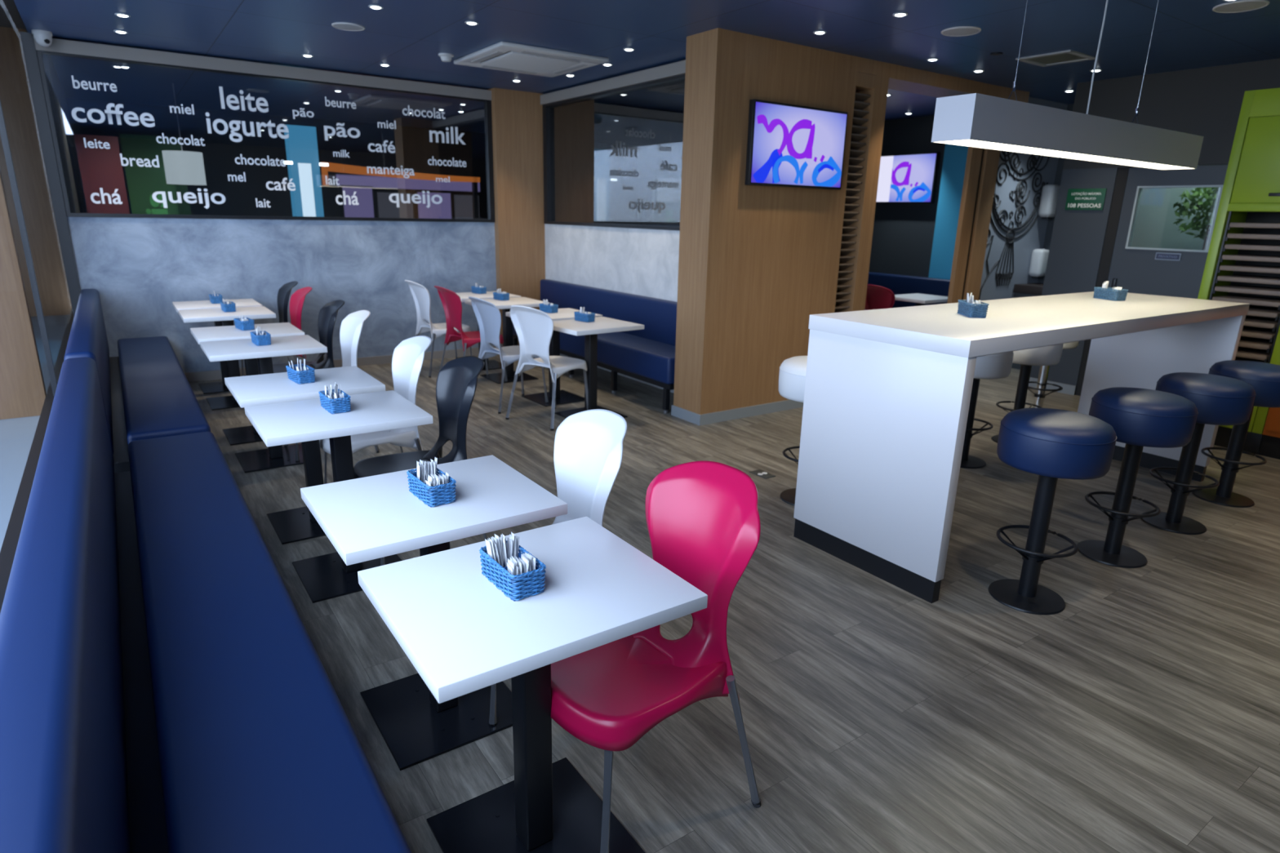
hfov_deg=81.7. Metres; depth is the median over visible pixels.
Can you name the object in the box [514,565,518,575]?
sachet
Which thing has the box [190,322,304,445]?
cafe table
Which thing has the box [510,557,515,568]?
sachet
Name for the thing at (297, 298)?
chair
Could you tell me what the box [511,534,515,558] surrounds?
sachet
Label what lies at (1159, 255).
plate
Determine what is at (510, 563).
sachet
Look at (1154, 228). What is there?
wall panel
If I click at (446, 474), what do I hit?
sachet
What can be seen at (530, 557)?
sachet
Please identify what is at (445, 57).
smoke detector
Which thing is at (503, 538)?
sachet
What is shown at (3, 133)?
window
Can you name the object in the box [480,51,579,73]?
grille
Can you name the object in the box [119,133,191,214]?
display board
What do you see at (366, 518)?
cafe table
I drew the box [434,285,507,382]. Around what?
chair
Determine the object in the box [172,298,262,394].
cafe table
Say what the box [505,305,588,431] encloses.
chair
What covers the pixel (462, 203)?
poster
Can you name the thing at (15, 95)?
column
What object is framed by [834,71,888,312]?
panel
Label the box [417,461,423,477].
sachet
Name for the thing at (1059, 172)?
wall
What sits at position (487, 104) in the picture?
window
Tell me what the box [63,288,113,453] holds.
backrest cushion
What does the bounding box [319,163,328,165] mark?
wall light
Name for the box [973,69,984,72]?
recessed light
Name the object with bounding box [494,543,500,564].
sachet
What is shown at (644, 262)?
wall
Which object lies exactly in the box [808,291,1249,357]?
countertop
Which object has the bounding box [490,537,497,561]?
sachet
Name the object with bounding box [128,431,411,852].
seat cushion
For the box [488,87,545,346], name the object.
pillar
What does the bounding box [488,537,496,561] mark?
sachet
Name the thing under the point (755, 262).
wall pillar
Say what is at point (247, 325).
wicker basket
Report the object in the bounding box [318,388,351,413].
wicker basket
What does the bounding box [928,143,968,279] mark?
wall
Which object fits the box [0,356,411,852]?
bench
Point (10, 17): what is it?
soffit
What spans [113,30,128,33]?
recessed light
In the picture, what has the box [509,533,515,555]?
sachet
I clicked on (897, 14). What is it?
recessed light
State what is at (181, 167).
drum pendant
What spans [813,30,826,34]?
recessed light
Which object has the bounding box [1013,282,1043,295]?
countertop
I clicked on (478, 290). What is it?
wicker basket
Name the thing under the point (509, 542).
sachet
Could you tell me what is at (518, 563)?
sachet
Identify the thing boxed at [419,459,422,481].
sachet
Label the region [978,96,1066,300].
wall
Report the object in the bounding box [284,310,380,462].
chair
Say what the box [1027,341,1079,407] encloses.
bar stool
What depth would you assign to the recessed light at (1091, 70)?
6.14 m
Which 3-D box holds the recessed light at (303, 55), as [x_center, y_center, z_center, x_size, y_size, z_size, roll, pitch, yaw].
[-2.823,-3.146,6.283,0.092,0.013,0.092,-10,19,-34]
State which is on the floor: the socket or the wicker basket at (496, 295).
the socket
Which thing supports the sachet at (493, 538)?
in the wicker basket at (532, 583)
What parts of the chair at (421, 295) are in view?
backrest, leg, seat, leg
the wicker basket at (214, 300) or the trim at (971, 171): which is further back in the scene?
the trim at (971, 171)
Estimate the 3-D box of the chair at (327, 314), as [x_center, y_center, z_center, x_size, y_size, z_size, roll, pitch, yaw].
[-2.460,-0.452,5.459,0.604,0.925,0.513,-10,19,-34]
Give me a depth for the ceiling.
5.38 m
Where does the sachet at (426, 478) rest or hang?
in the wicker basket at (442, 495)
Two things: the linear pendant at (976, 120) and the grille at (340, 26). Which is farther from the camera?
the grille at (340, 26)
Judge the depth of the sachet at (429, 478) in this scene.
2.19 m
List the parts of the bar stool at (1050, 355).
plate, seat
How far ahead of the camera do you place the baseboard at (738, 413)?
6.03 m
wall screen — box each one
[744,98,848,189]
[875,151,940,203]
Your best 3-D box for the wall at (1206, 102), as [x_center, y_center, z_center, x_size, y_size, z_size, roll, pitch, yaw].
[5.930,-0.971,4.495,0.135,2.820,6.765,-10,19,-34]
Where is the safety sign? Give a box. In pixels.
[1064,188,1106,209]
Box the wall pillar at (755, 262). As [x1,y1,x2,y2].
[673,27,858,414]
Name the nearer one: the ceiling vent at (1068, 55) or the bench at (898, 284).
the ceiling vent at (1068, 55)
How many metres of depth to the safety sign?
6.80 m
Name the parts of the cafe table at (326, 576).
plate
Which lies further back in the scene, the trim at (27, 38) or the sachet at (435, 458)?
the trim at (27, 38)
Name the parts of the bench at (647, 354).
leg, leg, seat frame, leg, leg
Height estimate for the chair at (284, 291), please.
0.925 m
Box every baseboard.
[184,346,496,382]
[671,399,803,425]
[1028,377,1075,395]
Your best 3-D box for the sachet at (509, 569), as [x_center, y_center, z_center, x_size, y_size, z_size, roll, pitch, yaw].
[-0.294,0.345,1.679,0.004,0.069,0.039,-8,19,-30]
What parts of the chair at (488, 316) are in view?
backrest, leg, seat, leg, leg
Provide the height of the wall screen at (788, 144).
0.585 m
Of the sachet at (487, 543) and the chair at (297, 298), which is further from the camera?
the chair at (297, 298)
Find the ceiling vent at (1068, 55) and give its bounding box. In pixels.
[1015,49,1095,66]
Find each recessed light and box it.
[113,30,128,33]
[115,13,130,17]
[302,53,313,57]
[368,4,383,8]
[379,63,390,66]
[464,20,478,25]
[602,62,612,66]
[622,47,635,50]
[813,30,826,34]
[892,12,907,17]
[926,57,938,61]
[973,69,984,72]
[1063,89,1074,92]
[1089,69,1102,71]
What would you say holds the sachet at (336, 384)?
in the wicker basket at (339, 406)
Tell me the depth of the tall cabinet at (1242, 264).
5.28 m
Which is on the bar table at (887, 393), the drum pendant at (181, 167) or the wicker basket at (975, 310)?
the wicker basket at (975, 310)
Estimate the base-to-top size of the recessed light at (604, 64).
0.013 m
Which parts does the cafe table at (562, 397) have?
plate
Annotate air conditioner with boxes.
[453,40,608,77]
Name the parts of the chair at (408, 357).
leg, seat, backrest, leg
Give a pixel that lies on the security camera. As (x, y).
(43, 37)
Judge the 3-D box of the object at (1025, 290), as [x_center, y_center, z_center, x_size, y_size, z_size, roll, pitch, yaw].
[4.495,-1.118,8.210,0.480,0.985,0.590,-10,19,-34]
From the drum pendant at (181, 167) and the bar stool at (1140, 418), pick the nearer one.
the bar stool at (1140, 418)
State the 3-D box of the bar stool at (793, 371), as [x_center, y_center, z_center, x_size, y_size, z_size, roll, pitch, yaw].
[0.987,0.023,4.236,0.423,0.836,0.423,-3,17,-15]
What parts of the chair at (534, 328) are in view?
leg, backrest, seat, leg, leg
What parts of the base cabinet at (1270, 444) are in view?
door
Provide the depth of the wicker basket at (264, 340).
4.60 m
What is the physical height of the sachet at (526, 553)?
0.077 m
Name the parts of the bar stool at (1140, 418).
plate, seat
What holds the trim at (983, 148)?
on the floor
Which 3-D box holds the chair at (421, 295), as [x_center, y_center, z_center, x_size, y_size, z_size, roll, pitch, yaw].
[-2.025,-1.013,7.444,0.604,0.925,0.513,-11,20,-37]
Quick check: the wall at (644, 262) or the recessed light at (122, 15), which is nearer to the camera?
the recessed light at (122, 15)
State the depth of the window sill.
3.52 m
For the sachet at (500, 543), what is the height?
0.091 m
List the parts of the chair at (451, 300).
leg, backrest, leg, seat, leg, leg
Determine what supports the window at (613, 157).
in the wall at (644, 262)
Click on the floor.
(1142, 714)
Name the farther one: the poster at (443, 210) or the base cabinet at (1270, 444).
the poster at (443, 210)
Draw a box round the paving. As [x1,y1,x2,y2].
[0,315,69,551]
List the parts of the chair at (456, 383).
leg, seat, backrest, leg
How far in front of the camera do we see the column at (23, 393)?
5.49 m
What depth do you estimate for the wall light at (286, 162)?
8.66 m
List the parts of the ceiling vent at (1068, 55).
blade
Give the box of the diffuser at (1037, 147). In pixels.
[939,139,1188,168]
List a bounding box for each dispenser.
[1028,248,1048,278]
[1038,184,1060,218]
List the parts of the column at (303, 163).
light panel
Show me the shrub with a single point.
(1183, 210)
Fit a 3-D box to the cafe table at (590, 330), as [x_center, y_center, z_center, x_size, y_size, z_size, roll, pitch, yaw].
[-0.393,-0.451,5.928,0.640,0.750,0.544,-11,20,-37]
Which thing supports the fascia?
on the floor
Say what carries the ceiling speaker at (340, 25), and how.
attached to the ceiling
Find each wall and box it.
[41,53,85,213]
[66,97,488,219]
[66,216,496,373]
[544,223,679,393]
[868,115,945,277]
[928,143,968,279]
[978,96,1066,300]
[1030,57,1279,395]
[1037,103,1073,283]
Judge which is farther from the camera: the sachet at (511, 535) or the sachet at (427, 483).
the sachet at (427, 483)
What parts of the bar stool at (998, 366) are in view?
plate, seat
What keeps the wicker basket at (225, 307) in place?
on the cafe table at (258, 312)
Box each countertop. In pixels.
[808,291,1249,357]
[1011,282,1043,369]
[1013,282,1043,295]
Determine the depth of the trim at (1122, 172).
6.70 m
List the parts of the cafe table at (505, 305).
plate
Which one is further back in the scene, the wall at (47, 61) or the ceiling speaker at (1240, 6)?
the wall at (47, 61)
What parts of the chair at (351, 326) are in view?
leg, backrest, leg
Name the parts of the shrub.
stem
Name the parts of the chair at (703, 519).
leg, seat, backrest, leg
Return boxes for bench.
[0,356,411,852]
[63,288,211,473]
[512,279,677,413]
[864,271,950,310]
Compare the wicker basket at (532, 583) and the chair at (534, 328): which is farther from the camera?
the chair at (534, 328)
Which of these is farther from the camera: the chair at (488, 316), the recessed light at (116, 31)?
the chair at (488, 316)
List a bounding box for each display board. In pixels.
[73,133,129,213]
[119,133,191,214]
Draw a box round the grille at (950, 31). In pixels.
[942,27,978,35]
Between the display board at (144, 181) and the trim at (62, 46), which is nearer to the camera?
the trim at (62, 46)
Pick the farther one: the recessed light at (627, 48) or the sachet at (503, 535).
the recessed light at (627, 48)
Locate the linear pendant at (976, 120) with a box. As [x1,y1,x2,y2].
[931,0,1203,169]
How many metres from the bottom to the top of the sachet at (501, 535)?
0.097 m
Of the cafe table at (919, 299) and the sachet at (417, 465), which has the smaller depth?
the sachet at (417, 465)
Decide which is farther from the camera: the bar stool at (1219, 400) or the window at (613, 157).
the window at (613, 157)
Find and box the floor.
[188,354,1279,852]
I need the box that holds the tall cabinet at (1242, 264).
[1197,87,1279,454]
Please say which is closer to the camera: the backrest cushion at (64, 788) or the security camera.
the backrest cushion at (64, 788)
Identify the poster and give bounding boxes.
[339,184,375,217]
[374,191,414,217]
[414,191,452,218]
[451,193,480,219]
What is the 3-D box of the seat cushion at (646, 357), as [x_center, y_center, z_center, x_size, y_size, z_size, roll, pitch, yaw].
[-0.451,-0.833,7.296,0.435,0.225,3.020,-10,19,-34]
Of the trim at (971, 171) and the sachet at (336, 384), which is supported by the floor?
the trim at (971, 171)
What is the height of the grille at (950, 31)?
0.004 m
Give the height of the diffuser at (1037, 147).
0.009 m
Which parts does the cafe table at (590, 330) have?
plate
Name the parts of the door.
handle, rail, rail, rail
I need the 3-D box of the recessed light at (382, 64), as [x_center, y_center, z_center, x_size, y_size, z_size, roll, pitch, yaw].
[-2.280,-3.229,6.614,0.092,0.013,0.092,-10,19,-34]
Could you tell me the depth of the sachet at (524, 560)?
1.68 m
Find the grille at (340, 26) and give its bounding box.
[333,23,363,30]
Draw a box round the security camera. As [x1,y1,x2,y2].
[31,29,52,46]
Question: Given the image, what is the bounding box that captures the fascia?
[320,161,479,218]
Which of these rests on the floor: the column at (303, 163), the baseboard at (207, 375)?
the column at (303, 163)
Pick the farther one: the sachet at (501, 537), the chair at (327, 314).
the chair at (327, 314)
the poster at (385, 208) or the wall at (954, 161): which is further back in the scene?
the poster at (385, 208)
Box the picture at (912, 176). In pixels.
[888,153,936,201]
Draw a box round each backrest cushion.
[0,356,130,852]
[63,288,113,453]
[540,279,677,346]
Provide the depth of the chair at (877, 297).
7.87 m
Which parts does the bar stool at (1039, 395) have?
seat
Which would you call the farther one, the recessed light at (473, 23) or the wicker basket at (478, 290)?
the wicker basket at (478, 290)
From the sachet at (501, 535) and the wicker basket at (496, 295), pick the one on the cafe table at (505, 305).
the wicker basket at (496, 295)
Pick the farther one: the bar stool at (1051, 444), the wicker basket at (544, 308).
the wicker basket at (544, 308)
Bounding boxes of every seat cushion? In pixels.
[117,336,211,444]
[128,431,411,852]
[512,324,675,384]
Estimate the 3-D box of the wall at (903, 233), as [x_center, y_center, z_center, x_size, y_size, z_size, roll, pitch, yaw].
[3.041,-2.688,10.233,0.130,2.820,2.500,-10,19,-34]
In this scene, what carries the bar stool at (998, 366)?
on the floor
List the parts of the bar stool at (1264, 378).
plate, seat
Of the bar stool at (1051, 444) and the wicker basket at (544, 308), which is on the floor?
the bar stool at (1051, 444)
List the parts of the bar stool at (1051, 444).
plate, seat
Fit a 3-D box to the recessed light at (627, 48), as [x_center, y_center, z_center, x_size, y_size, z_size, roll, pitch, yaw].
[-0.086,-2.934,5.764,0.092,0.013,0.092,-10,19,-34]
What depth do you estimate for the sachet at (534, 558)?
1.69 m
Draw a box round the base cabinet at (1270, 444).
[1258,407,1279,459]
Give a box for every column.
[0,26,71,316]
[0,168,46,419]
[283,124,328,217]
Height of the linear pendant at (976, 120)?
0.903 m
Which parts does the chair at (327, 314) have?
seat, backrest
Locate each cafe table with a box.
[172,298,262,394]
[177,306,275,410]
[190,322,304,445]
[200,334,327,473]
[224,365,385,544]
[244,390,433,603]
[300,455,567,770]
[357,516,707,852]
[456,291,520,370]
[464,297,550,383]
[505,307,602,406]
[552,316,644,417]
[894,293,947,306]
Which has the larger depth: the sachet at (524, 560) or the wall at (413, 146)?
the wall at (413, 146)
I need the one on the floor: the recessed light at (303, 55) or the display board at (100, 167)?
the display board at (100, 167)
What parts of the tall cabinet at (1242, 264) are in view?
panel, door, shelf, shelf, shelf, shelf, shelf, shelf, shelf, rail, shelf, shelf, shelf, door, shelf, shelf, shelf, shelf, rail, panel, handle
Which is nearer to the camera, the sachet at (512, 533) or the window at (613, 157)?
the sachet at (512, 533)
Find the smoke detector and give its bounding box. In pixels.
[438,53,453,62]
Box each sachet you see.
[336,384,337,398]
[416,463,420,479]
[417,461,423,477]
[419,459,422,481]
[422,460,426,483]
[423,465,427,480]
[425,480,431,488]
[426,474,432,486]
[428,461,432,476]
[431,461,435,475]
[432,474,439,488]
[434,457,437,475]
[438,474,444,484]
[442,473,446,486]
[444,471,448,483]
[484,538,493,558]
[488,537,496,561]
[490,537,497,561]
[492,536,497,560]
[494,533,503,567]
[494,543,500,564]
[499,539,503,565]
[500,534,506,560]
[501,537,507,566]
[502,533,509,559]
[502,536,506,566]
[506,537,512,559]
[506,562,512,574]
[507,558,514,588]
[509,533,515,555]
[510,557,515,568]
[511,532,515,559]
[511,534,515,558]
[514,533,519,557]
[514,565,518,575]
[515,558,522,577]
[518,556,525,573]
[521,555,528,573]
[523,553,533,570]
[524,552,533,571]
[528,553,535,569]
[966,293,968,304]
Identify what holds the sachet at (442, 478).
in the wicker basket at (442, 495)
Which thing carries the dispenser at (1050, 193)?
attached to the wall at (1016, 228)
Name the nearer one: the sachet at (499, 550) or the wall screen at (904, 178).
the sachet at (499, 550)
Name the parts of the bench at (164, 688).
seat frame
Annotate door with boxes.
[1107,164,1227,298]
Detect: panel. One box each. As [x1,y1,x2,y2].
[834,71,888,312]
[1131,187,1215,249]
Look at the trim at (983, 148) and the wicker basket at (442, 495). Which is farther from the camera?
the trim at (983, 148)
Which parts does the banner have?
post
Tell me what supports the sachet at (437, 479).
in the wicker basket at (442, 495)
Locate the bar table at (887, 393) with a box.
[793,291,1249,603]
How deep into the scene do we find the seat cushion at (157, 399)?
4.62 m
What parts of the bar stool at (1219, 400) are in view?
plate, seat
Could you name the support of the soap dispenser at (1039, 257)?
attached to the wall at (1016, 228)
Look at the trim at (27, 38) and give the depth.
5.92 m
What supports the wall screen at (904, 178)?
attached to the wall at (903, 233)
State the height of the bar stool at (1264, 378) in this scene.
0.836 m
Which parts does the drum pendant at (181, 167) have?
cord, lamp shade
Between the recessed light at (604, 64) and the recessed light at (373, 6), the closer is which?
the recessed light at (373, 6)
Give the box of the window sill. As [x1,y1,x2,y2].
[0,308,73,613]
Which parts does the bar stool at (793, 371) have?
plate, seat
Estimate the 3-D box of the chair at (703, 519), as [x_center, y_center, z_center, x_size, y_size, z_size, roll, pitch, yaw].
[0.011,0.602,1.996,0.604,0.925,0.513,-11,20,-37]
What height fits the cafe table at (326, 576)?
0.750 m
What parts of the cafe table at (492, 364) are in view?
plate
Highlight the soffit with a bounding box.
[0,0,25,29]
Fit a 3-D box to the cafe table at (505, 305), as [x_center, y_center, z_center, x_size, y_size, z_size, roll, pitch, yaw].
[-1.290,-0.846,7.231,0.640,0.750,0.544,-10,19,-34]
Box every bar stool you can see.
[778,355,807,506]
[960,351,1013,468]
[987,407,1116,614]
[991,343,1063,443]
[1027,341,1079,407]
[1076,386,1198,568]
[1141,372,1256,534]
[1191,360,1279,507]
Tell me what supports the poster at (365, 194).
attached to the banner
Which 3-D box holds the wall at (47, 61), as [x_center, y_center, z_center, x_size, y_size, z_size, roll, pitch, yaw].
[-6.588,-2.916,8.596,0.090,3.740,6.380,-10,19,-34]
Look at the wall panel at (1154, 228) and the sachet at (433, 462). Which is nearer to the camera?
the sachet at (433, 462)
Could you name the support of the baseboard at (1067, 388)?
attached to the wall at (1206, 102)
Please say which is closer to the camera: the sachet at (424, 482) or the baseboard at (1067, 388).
the sachet at (424, 482)
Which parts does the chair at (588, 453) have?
leg, backrest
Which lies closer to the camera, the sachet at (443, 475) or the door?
the sachet at (443, 475)
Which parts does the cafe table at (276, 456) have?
plate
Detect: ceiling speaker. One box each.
[331,22,364,31]
[941,26,981,36]
[1212,0,1269,13]
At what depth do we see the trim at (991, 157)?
7.33 m
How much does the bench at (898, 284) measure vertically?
0.900 m
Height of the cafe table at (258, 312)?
0.750 m
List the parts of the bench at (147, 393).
seat frame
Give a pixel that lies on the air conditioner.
(503, 55)
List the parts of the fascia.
post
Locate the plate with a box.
[1155,252,1181,260]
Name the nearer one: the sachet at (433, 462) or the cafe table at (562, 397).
the sachet at (433, 462)
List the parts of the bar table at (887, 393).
panel, panel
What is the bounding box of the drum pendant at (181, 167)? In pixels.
[161,83,206,185]
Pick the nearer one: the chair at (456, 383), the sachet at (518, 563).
the sachet at (518, 563)
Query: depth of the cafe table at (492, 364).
7.69 m
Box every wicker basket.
[208,293,222,303]
[219,301,235,311]
[233,317,254,330]
[249,330,271,346]
[285,364,315,384]
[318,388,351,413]
[406,467,456,506]
[471,285,486,293]
[479,540,546,601]
[493,292,509,300]
[538,302,558,313]
[573,311,595,322]
[957,299,989,317]
[1093,286,1128,300]
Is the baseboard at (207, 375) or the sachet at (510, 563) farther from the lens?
the baseboard at (207, 375)
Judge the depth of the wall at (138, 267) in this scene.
7.07 m
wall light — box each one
[283,160,293,164]
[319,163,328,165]
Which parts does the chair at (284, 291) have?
leg, backrest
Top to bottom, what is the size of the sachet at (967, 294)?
0.101 m
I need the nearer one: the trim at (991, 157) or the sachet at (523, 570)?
the sachet at (523, 570)
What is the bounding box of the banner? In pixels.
[335,173,479,217]
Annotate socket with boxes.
[749,469,775,479]
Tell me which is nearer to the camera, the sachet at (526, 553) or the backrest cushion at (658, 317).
the sachet at (526, 553)
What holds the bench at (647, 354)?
on the floor
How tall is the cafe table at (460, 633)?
0.750 m
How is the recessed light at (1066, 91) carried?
in the ceiling
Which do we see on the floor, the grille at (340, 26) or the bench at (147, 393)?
the bench at (147, 393)
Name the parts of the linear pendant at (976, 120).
power cord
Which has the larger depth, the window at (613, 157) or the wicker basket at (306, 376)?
the window at (613, 157)
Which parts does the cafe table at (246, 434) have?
plate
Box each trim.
[19,31,80,318]
[33,37,491,100]
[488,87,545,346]
[540,59,685,104]
[857,57,1029,102]
[946,146,982,303]
[961,148,984,299]
[963,148,1000,300]
[1075,167,1132,395]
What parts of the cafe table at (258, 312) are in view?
plate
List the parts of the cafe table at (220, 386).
plate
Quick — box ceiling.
[13,0,1279,133]
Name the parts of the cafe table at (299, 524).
plate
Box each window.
[0,0,57,396]
[35,49,495,222]
[542,73,684,231]
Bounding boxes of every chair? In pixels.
[241,280,297,376]
[272,299,345,373]
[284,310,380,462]
[288,286,312,361]
[319,335,431,484]
[353,355,488,565]
[404,280,472,377]
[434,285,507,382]
[468,296,548,413]
[488,408,627,725]
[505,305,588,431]
[551,461,761,852]
[865,284,894,310]
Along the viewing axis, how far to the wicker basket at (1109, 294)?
4.50 m
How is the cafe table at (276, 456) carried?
on the floor
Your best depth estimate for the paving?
5.10 m
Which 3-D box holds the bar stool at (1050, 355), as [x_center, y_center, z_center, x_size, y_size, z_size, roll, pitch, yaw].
[2.824,-0.287,5.461,0.423,0.836,0.423,14,21,38]
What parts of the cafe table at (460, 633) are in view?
plate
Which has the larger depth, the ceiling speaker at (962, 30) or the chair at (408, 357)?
the ceiling speaker at (962, 30)
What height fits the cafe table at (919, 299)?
0.750 m
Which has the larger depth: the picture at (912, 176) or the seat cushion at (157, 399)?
the picture at (912, 176)
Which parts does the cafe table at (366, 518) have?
plate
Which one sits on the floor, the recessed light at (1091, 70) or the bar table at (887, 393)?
the bar table at (887, 393)
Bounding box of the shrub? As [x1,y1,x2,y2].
[1173,186,1220,249]
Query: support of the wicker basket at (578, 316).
on the cafe table at (590, 330)
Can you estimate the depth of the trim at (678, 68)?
6.82 m
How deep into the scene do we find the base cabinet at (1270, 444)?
5.29 m
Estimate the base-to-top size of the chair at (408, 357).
0.925 m
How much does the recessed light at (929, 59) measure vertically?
0.013 m
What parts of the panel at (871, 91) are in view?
panel frame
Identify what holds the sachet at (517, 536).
in the wicker basket at (532, 583)
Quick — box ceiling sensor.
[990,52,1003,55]
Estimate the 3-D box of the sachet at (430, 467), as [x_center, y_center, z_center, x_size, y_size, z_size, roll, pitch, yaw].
[-0.640,0.153,2.270,0.002,0.094,0.022,-15,24,-42]
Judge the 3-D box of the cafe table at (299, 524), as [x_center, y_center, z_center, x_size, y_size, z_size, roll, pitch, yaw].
[-1.682,0.135,3.791,0.640,0.750,0.544,-10,19,-34]

